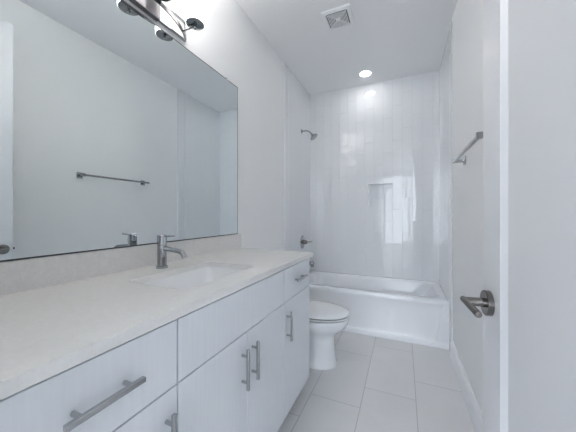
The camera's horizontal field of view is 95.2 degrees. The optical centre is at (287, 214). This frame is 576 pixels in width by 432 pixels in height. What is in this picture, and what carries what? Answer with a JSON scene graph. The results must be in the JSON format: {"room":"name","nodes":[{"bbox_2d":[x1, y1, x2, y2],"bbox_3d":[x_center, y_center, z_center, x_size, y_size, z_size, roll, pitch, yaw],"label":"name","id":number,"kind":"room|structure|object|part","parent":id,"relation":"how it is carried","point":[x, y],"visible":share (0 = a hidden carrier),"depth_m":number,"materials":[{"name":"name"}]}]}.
{"room":"bathroom","nodes":[
{"label":"bathroom","id":0,"kind":"room"},
{"bbox_2d":[124,0,309,270],"bbox_3d":[-0.390,-0.215,2.062,0.104,2.738,3.466,0,0,24],"label":"wall","id":1,"kind":"structure","parent":0,"point":[274,106],"depth_m":2.27,"materials":[{"name":"white paint"}]},
{"bbox_2d":[0,0,237,261],"bbox_3d":[-0.676,-0.401,1.262,0.018,1.094,1.496,0,0,24],"label":"wall mirror","id":2,"kind":"object","parent":1,"relation":"attached to","point":[114,134],"visible":0.99,"depth_m":1.08,"materials":[{"name":"silver mirror"}]},
{"bbox_2d":[0,234,240,295],"bbox_3d":[-0.668,0.197,1.278,0.020,0.101,1.546,0,0,24],"label":"backsplash","id":3,"kind":"structure","parent":1,"relation":"attached to","point":[17,276],"depth_m":1.02,"materials":[{"name":"stone"}]},
{"bbox_2d":[129,0,204,41],"bbox_3d":[-0.611,-1.070,1.216,0.174,0.212,0.524,0,0,24],"label":"vanity light","id":4,"kind":"object","parent":1,"relation":"attached to","point":[194,9],"visible":1,"depth_m":1.35,"materials":[{"name":"silver metal"}]},
{"bbox_3d":[-0.684,-1.029,1.248,0.014,0.110,0.524,0,0,24],"label":"frame","id":5,"kind":"part","parent":4,"relation":"part of","materials":[{"name":"silver metal"}]},
{"bbox_3d":[-0.529,-0.995,1.412,0.097,0.024,0.018,0,0,24],"label":"arm","id":6,"kind":"part","parent":4,"relation":"part of","materials":[{"name":"silver metal"}]},
{"bbox_3d":[-0.492,-1.093,1.396,0.100,0.165,0.100,0,0,24],"label":"lamp shade","id":7,"kind":"part","parent":4,"relation":"part of","materials":[{"name":"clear glass"}]},
{"bbox_2d":[300,235,311,248],"bbox_3d":[0.235,0.339,3.204,0.126,0.164,0.164,0,0,24],"label":"tub valve","id":8,"kind":"object","parent":1,"relation":"attached to","point":[303,241],"visible":1,"depth_m":3.20,"materials":[{"name":"silver metal"}]},
{"bbox_2d":[301,129,317,139],"bbox_3d":[0.257,-0.963,3.162,0.200,0.151,0.102,0,0,24],"label":"shower head","id":9,"kind":"object","parent":1,"relation":"attached to","point":[313,136],"visible":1,"depth_m":3.15},
{"bbox_2d":[236,0,456,94],"bbox_3d":[0.342,-1.624,1.742,1.701,0.080,3.466,0,0,24],"label":"ceiling","id":10,"kind":"structure","parent":0,"point":[391,39],"depth_m":2.37,"materials":[{"name":"white paint"}]},
{"bbox_2d":[321,3,354,30],"bbox_3d":[0.405,-1.575,2.121,0.228,0.018,0.228,0,0,24],"label":"ceiling vent","id":11,"kind":"object","parent":10,"relation":"in","point":[339,17],"visible":1,"depth_m":2.10,"materials":[{"name":"white plastic"}]},
{"bbox_2d":[327,9,350,28],"bbox_3d":[0.405,-1.570,2.121,0.169,0.002,0.169,0,0,24],"label":"grille","id":12,"kind":"object","parent":11,"relation":"attached to","point":[338,18],"depth_m":2.12,"materials":[{"name":"white plastic"}]},
{"bbox_2d":[358,70,372,76],"bbox_3d":[0.871,-1.580,2.959,0.156,0.006,0.156,0,0,24],"label":"recessed light","id":13,"kind":"object","parent":10,"relation":"in","point":[365,73],"visible":1,"depth_m":2.95,"materials":[{"name":"white plastic"}]},
{"bbox_2d":[310,70,438,281],"bbox_3d":[1.001,-0.215,3.252,1.701,2.738,0.132,0,0,24],"label":"wall","id":14,"kind":"structure","parent":0,"point":[374,154],"depth_m":3.17,"materials":[{"name":"tile"}]},
{"bbox_2d":[278,331,474,431],"bbox_3d":[0.322,1.194,1.696,1.701,0.080,3.566,0,0,24],"label":"floor","id":15,"kind":"structure","parent":0,"point":[376,384],"depth_m":1.70,"materials":[{"name":"tile"}]},
{"bbox_2d":[0,320,176,431],"bbox_3d":[-0.624,0.714,0.636,0.609,0.880,0.393,0,0,24],"label":"vanity cabinet","id":16,"kind":"object","parent":15,"relation":"on","point":[130,386],"visible":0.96,"depth_m":0.55,"materials":[{"name":"grey wood"}]},
{"bbox_3d":[-0.384,0.366,0.479,0.023,0.010,0.010,0,0,24],"label":"post","id":17,"kind":"part","parent":16,"relation":"part of","materials":[{"name":"silver metal"}]},
{"bbox_3d":[-0.350,0.366,0.517,0.011,0.011,0.152,0,0,24],"label":"handle","id":18,"kind":"part","parent":16,"relation":"part of","materials":[{"name":"silver metal"}]},
{"bbox_3d":[-0.345,0.366,0.568,0.023,0.010,0.010,0,0,24],"label":"post","id":19,"kind":"part","parent":16,"relation":"part of","materials":[{"name":"silver metal"}]},
{"bbox_3d":[-0.384,0.753,0.531,0.019,0.593,0.389,0,0,24],"label":"cabinet door","id":20,"kind":"part","parent":16,"relation":"part of","materials":[{"name":"laminate"}]},
{"bbox_3d":[-0.301,0.530,0.668,0.023,0.010,0.010,0,0,24],"label":"post","id":21,"kind":"part","parent":16,"relation":"part of","materials":[{"name":"silver metal"}]},
{"bbox_3d":[-0.286,0.579,0.662,0.011,0.152,0.011,0,0,24],"label":"handle","id":22,"kind":"part","parent":16,"relation":"part of","materials":[{"name":"silver metal"}]},
{"bbox_2d":[175,270,283,431],"bbox_3d":[-0.406,0.714,1.135,0.609,0.880,0.694,0,0,24],"label":"base cabinet","id":23,"kind":"object","parent":15,"relation":"on","point":[230,349],"visible":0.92,"depth_m":0.95,"materials":[{"name":"grey wood"}]},
{"bbox_2d":[0,248,312,399],"bbox_3d":[-0.413,0.261,1.149,0.591,0.026,1.515,0,0,24],"label":"countertop","id":24,"kind":"structure","parent":23,"relation":"on","point":[45,332],"depth_m":0.69,"materials":[{"name":"stone"}]},
{"bbox_2d":[156,234,186,268],"bbox_3d":[-0.526,0.170,1.191,0.173,0.154,0.051,0,0,24],"label":"faucet","id":25,"kind":"object","parent":24,"relation":"on","point":[162,248],"visible":1,"depth_m":1.20,"materials":[{"name":"silver metal"}]},
{"bbox_3d":[-0.509,0.170,1.184,0.136,0.052,0.022,0,0,24],"label":"spout","id":26,"kind":"part","parent":25,"relation":"part of","materials":[{"name":"silver metal"}]},
{"bbox_2d":[142,266,241,288],"bbox_3d":[-0.378,0.347,1.126,0.339,0.146,0.494,0,0,24],"label":"sink","id":27,"kind":"object","parent":24,"relation":"in","point":[193,278],"visible":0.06,"depth_m":1.29,"materials":[{"name":"white ceramic"}]},
{"bbox_3d":[-0.236,0.753,0.871,0.019,0.593,0.341,0,0,24],"label":"cabinet door","id":28,"kind":"part","parent":23,"relation":"part of","materials":[{"name":"laminate"}]},
{"bbox_3d":[-0.148,0.579,0.979,0.011,0.152,0.011,0,0,24],"label":"handle","id":29,"kind":"part","parent":23,"relation":"part of","materials":[{"name":"silver metal"}]},
{"bbox_3d":[-0.119,0.579,1.045,0.011,0.152,0.011,0,0,24],"label":"handle","id":30,"kind":"part","parent":23,"relation":"part of","materials":[{"name":"silver metal"}]},
{"bbox_3d":[-0.097,0.753,1.188,0.019,0.593,0.346,0,0,24],"label":"cabinet door","id":31,"kind":"part","parent":23,"relation":"part of","materials":[{"name":"laminate"}]},
{"bbox_2d":[284,258,308,419],"bbox_3d":[-0.188,0.714,1.634,0.609,0.880,0.397,0,0,24],"label":"vanity cabinet","id":32,"kind":"object","parent":15,"relation":"on","point":[296,276],"visible":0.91,"depth_m":1.48,"materials":[{"name":"grey wood"}]},
{"bbox_3d":[0.019,0.579,1.360,0.011,0.152,0.011,0,0,24],"label":"handle","id":33,"kind":"part","parent":32,"relation":"part of","materials":[{"name":"silver metal"}]},
{"bbox_3d":[0.051,0.368,1.528,0.019,0.170,0.390,0,0,24],"label":"drawer","id":34,"kind":"part","parent":32,"relation":"part of","materials":[{"name":"laminate"}]},
{"bbox_3d":[0.086,0.366,1.513,0.011,0.011,0.152,0,0,24],"label":"handle","id":35,"kind":"part","parent":32,"relation":"part of","materials":[{"name":"silver metal"}]},
{"bbox_2d":[309,300,349,369],"bbox_3d":[0.118,0.781,2.131,0.756,0.746,0.448,0,0,24],"label":"toilet","id":36,"kind":"object","parent":15,"relation":"on","point":[326,319],"visible":0.32,"depth_m":1.97,"materials":[{"name":"white ceramic"}]},
{"bbox_3d":[0.222,0.769,2.086,0.522,0.009,0.372,0,0,24],"label":"seat","id":37,"kind":"part","parent":36,"relation":"part of","materials":[{"name":"white ceramic"}]},
{"bbox_3d":[0.224,0.743,2.085,0.526,0.020,0.380,0,0,24],"label":"lid","id":38,"kind":"part","parent":36,"relation":"part of","materials":[{"name":"white ceramic"}]},
{"bbox_2d":[309,270,448,349],"bbox_3d":[0.833,0.947,2.866,1.499,0.414,0.712,0,0,24],"label":"bathtub","id":39,"kind":"object","parent":15,"relation":"on","point":[399,309],"visible":0.68,"depth_m":2.50,"materials":[{"name":"white ceramic"}]},
{"bbox_2d":[309,270,448,306],"bbox_3d":[0.833,0.912,2.866,1.499,0.345,0.712,0,0,24],"label":"basin","id":40,"kind":"object","parent":39,"relation":"in","point":[343,289],"depth_m":2.70,"materials":[{"name":"white ceramic"}]},
{"bbox_2d":[439,0,482,415],"bbox_3d":[1.073,-0.215,1.422,0.104,2.738,3.466,0,0,24],"label":"wall","id":41,"kind":"structure","parent":0,"point":[461,66],"depth_m":1.74,"materials":[{"name":"white paint"}]},
{"bbox_2d":[450,340,482,431],"bbox_3d":[0.850,1.083,1.052,0.016,0.142,2.352,0,0,24],"label":"baseboard","id":42,"kind":"structure","parent":41,"relation":"attached to","point":[474,411],"depth_m":1.58,"materials":[{"name":"white paint"}]},
{"bbox_2d":[452,131,482,164],"bbox_3d":[0.980,-0.343,1.422,0.074,0.052,0.667,0,0,24],"label":"towel bar","id":43,"kind":"object","parent":41,"relation":"attached to","point":[478,135],"visible":0.73,"depth_m":1.36,"materials":[{"name":"silver metal"}]},
{"bbox_3d":[-0.327,-0.215,0.213,1.701,2.738,0.128,0,0,24],"label":"wall","id":44,"kind":"structure","parent":0,"visible":0},
{"bbox_2d":[460,0,575,431],"bbox_3d":[0.406,-0.080,0.385,0.101,2.443,0.788,0,0,20],"label":"door","id":45,"kind":"structure","parent":44,"relation":"in","point":[527,300],"depth_m":0.53,"materials":[{"name":"white paint"}]},
{"bbox_3d":[0.460,0.231,0.664,0.016,0.016,0.126,0,0,20],"label":"lever","id":46,"kind":"part","parent":45,"relation":"part of","materials":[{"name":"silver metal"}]},
{"bbox_3d":[0.524,0.233,0.694,0.014,0.065,0.065,0,0,20],"label":"handle","id":47,"kind":"part","parent":45,"relation":"part of","materials":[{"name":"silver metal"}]},
{"bbox_3d":[0.425,-0.134,0.378,0.010,2.097,0.537,0,0,20],"label":"moulding","id":48,"kind":"part","parent":45,"relation":"part of","materials":[{"name":"white paint"}]},
{"bbox_3d":[0.436,-0.134,0.374,0.016,2.105,0.545,0,0,20],"label":"panel","id":49,"kind":"part","parent":45,"relation":"part of","materials":[{"name":"white paint"}]}
]}

